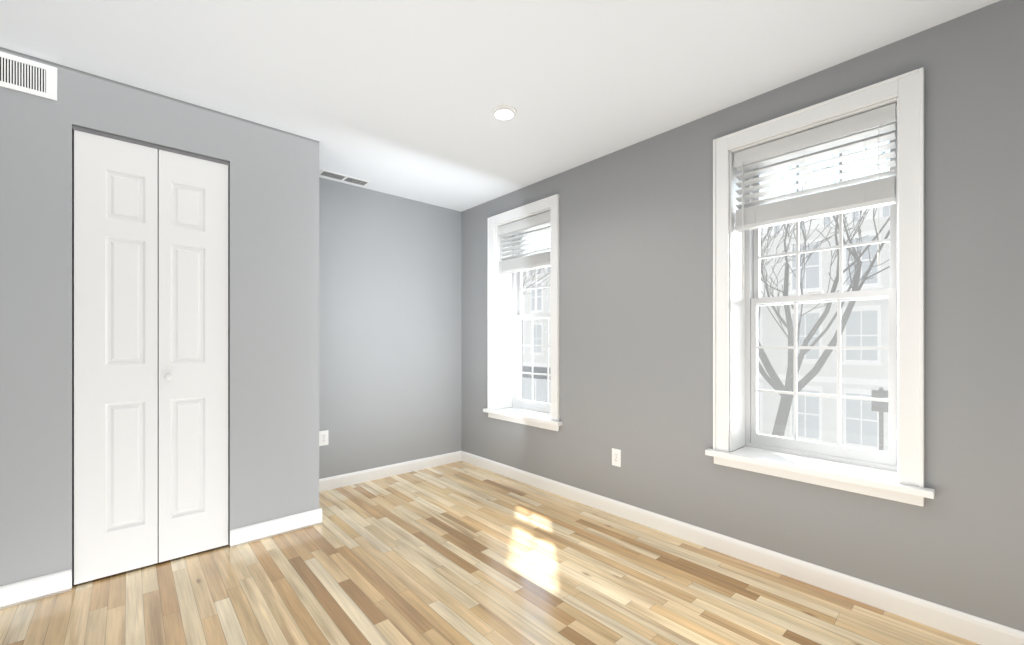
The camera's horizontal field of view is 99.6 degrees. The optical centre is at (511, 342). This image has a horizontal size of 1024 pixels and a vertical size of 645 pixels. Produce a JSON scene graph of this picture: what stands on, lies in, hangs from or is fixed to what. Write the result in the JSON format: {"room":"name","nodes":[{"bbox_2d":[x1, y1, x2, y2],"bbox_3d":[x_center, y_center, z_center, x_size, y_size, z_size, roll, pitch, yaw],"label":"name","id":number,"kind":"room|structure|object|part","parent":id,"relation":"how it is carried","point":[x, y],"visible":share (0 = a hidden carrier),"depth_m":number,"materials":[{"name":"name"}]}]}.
{"room":"empty bedroom","nodes":[
{"label":"empty bedroom","id":0,"kind":"room"},
{"bbox_2d":[0,47,318,585],"bbox_3d":[-2.134,-0.066,2.374,1.865,2.440,0.620,0,0,-42],"label":"wall","id":1,"kind":"structure","parent":0,"point":[273,323],"depth_m":2.18,"materials":[{"name":"grey paint"}]},
{"bbox_2d":[0,51,56,100],"bbox_3d":[-2.234,-1.189,1.864,0.378,0.150,0.008,0,0,-42],"label":"air vent","id":2,"kind":"object","parent":1,"relation":"in","point":[20,74],"visible":1,"depth_m":1.93,"materials":[{"name":"white metal"}]},
{"bbox_2d":[0,569,71,609],"bbox_3d":[-2.326,1.106,1.778,0.725,0.096,0.014,0,0,-42],"label":"baseboard","id":3,"kind":"structure","parent":1,"relation":"attached to","point":[13,594],"depth_m":1.94,"materials":[{"name":"white wood"}]},
{"bbox_2d":[72,125,228,584],"bbox_3d":[-1.834,0.058,2.241,0.625,2.168,0.075,0,0,-42],"label":"closet door","id":4,"kind":"structure","parent":1,"relation":"in","point":[150,353],"depth_m":2.21,"materials":[{"name":"white wood"}]},
{"bbox_2d":[230,509,315,547],"bbox_3d":[-1.409,1.106,2.595,0.478,0.096,0.014,0,0,-42],"label":"baseboard","id":5,"kind":"structure","parent":1,"relation":"attached to","point":[263,530],"depth_m":2.57,"materials":[{"name":"white wood"}]},
{"bbox_2d":[316,508,321,524],"bbox_3d":[-1.421,1.106,2.986,0.014,0.096,0.614,0,0,-42],"label":"baseboard","id":6,"kind":"structure","parent":1,"relation":"attached to","point":[318,511],"depth_m":2.75,"materials":[{"name":"white wood"}]},
{"bbox_2d":[319,451,459,491],"bbox_3d":[-1.080,1.106,3.717,1.495,0.096,0.014,0,0,-42],"label":"baseboard","id":7,"kind":"structure","parent":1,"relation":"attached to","point":[338,481],"depth_m":3.70,"materials":[{"name":"white wood"}]},
{"bbox_2d":[319,177,460,478],"bbox_3d":[-1.854,-0.066,3.138,3.500,2.440,0.150,0,0,-42],"label":"wall","id":8,"kind":"structure","parent":0,"point":[389,329],"depth_m":3.73,"materials":[{"name":"grey paint"}]},
{"bbox_2d":[319,430,327,445],"bbox_3d":[-1.469,0.744,3.375,0.070,0.114,0.008,0,0,-42],"label":"outlet","id":9,"kind":"object","parent":8,"relation":"attached to","point":[323,437],"visible":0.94,"depth_m":3.37,"materials":[{"name":"white plastic"}]},
{"bbox_2d":[0,461,979,644],"bbox_3d":[-0.231,1.214,1.570,3.840,0.120,4.650,0,0,-42],"label":"floor","id":10,"kind":"structure","parent":0,"point":[460,553],"depth_m":2.01,"materials":[{"name":"brown wood"}]},
{"bbox_2d":[0,0,999,211],"bbox_3d":[-0.231,-1.346,1.570,3.840,0.120,4.650,0,0,-42],"label":"ceiling","id":11,"kind":"structure","parent":0,"point":[401,98],"depth_m":1.98,"materials":[{"name":"white paint"}]},
{"bbox_2d":[319,169,369,185],"bbox_3d":[-1.306,-1.280,3.372,0.370,0.012,0.120,0,0,-42],"label":"ceiling vent","id":12,"kind":"object","parent":11,"relation":"in","point":[338,176],"visible":1,"depth_m":3.35,"materials":[{"name":"white metal"}]},
{"bbox_2d":[492,104,516,118],"bbox_3d":[-0.043,-1.276,2.402,0.140,0.020,0.140,0,0,-42],"label":"recessed light","id":13,"kind":"object","parent":11,"relation":"in","point":[503,111],"visible":0.96,"depth_m":2.38,"materials":[{"name":"white plastic"}]},
{"bbox_2d":[461,0,1023,631],"bbox_3d":[1.076,-0.066,2.734,0.340,2.440,4.650,0,0,-42],"label":"wall","id":14,"kind":"structure","parent":0,"point":[635,304],"depth_m":2.12,"materials":[{"name":"grey paint"}]},
{"bbox_2d":[483,194,562,430],"bbox_3d":[0.170,-0.227,3.679,0.347,1.798,0.914,0,0,-42],"label":"window","id":15,"kind":"structure","parent":14,"relation":"in","point":[499,361],"depth_m":3.85,"materials":[{"name":"white wood"}]},
{"bbox_2d":[498,211,549,312],"bbox_3d":[0.114,-0.650,3.630,0.074,0.768,0.664,0,0,-42],"label":"window blind","id":16,"kind":"object","parent":15,"relation":"attached to","point":[540,258],"visible":0.83,"depth_m":3.62,"materials":[{"name":"white plastic"}]},
{"bbox_3d":[0.262,-0.212,3.762,0.099,1.673,0.696,0,0,-42],"label":"window far sash","id":17,"kind":"part","parent":15,"relation":"part of","materials":[{"name":"clear glass"}]},
{"bbox_2d":[612,448,620,466],"bbox_3d":[0.699,0.769,2.896,0.008,0.114,0.070,0,0,-42],"label":"outlet","id":18,"kind":"object","parent":14,"relation":"attached to","point":[616,457],"visible":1,"depth_m":2.89,"materials":[{"name":"white plastic"}]},
{"bbox_2d":[460,451,1023,644],"bbox_3d":[0.960,1.106,2.597,0.014,0.096,4.400,0,0,-42],"label":"baseboard","id":19,"kind":"structure","parent":14,"relation":"attached to","point":[972,628],"depth_m":2.11,"materials":[{"name":"white wood"}]},
{"bbox_2d":[705,67,934,506],"bbox_3d":[1.472,-0.227,2.148,0.257,1.798,0.914,0,0,-42],"label":"window","id":20,"kind":"structure","parent":14,"relation":"in","point":[904,483],"depth_m":1.98,"materials":[{"name":"white wood"}]},
{"bbox_2d":[734,103,895,292],"bbox_3d":[1.450,-0.650,2.128,0.074,0.768,0.664,0,0,-42],"label":"window blind","id":21,"kind":"object","parent":20,"relation":"attached to","point":[866,192],"visible":0.94,"depth_m":2.08,"materials":[{"name":"white plastic"}]},
{"bbox_2d":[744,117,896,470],"bbox_3d":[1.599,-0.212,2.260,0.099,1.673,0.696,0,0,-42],"label":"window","id":22,"kind":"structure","parent":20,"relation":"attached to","point":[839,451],"depth_m":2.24,"materials":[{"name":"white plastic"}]},
{"label":"outside","id":23,"kind":"structure","parent":0,"visible":0},
{"bbox_3d":[4.622,5.154,15.492,21.400,0.200,130.000,0,0,-42],"label":"ground","id":24,"kind":"structure","parent":23,"visible":0},
{"bbox_2d":[523,232,549,294],"bbox_3d":[-2.104,-1.749,18.834,11.990,13.619,11.732,0,0,-42],"label":"tree","id":25,"kind":"object","parent":24,"relation":"on","point":[533,271],"depth_m":17.67,"materials":[{"name":"grey plant"}]},
{"bbox_2d":[523,205,889,451],"bbox_3d":[11.103,-0.421,21.259,0.850,10.950,130.000,0,0,-42],"label":"facade","id":26,"kind":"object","parent":24,"relation":"on","point":[821,262],"depth_m":18.68,"materials":[{"name":"white"}]},
{"bbox_2d":[758,142,889,436],"bbox_3d":[6.231,-1.630,8.271,10.062,13.439,11.730,0,0,-42],"label":"tree","id":27,"kind":"object","parent":24,"relation":"on","point":[855,284],"depth_m":8.47,"materials":[{"name":"grey plant"}]},
{"bbox_2d":[872,388,887,450],"bbox_3d":[6.192,2.904,7.252,0.070,4.300,0.240,0,0,-42],"label":"signpost","id":28,"kind":"object","parent":24,"relation":"on","point":[880,414],"depth_m":7.23,"materials":[{"name":"grey metal"}]}
]}

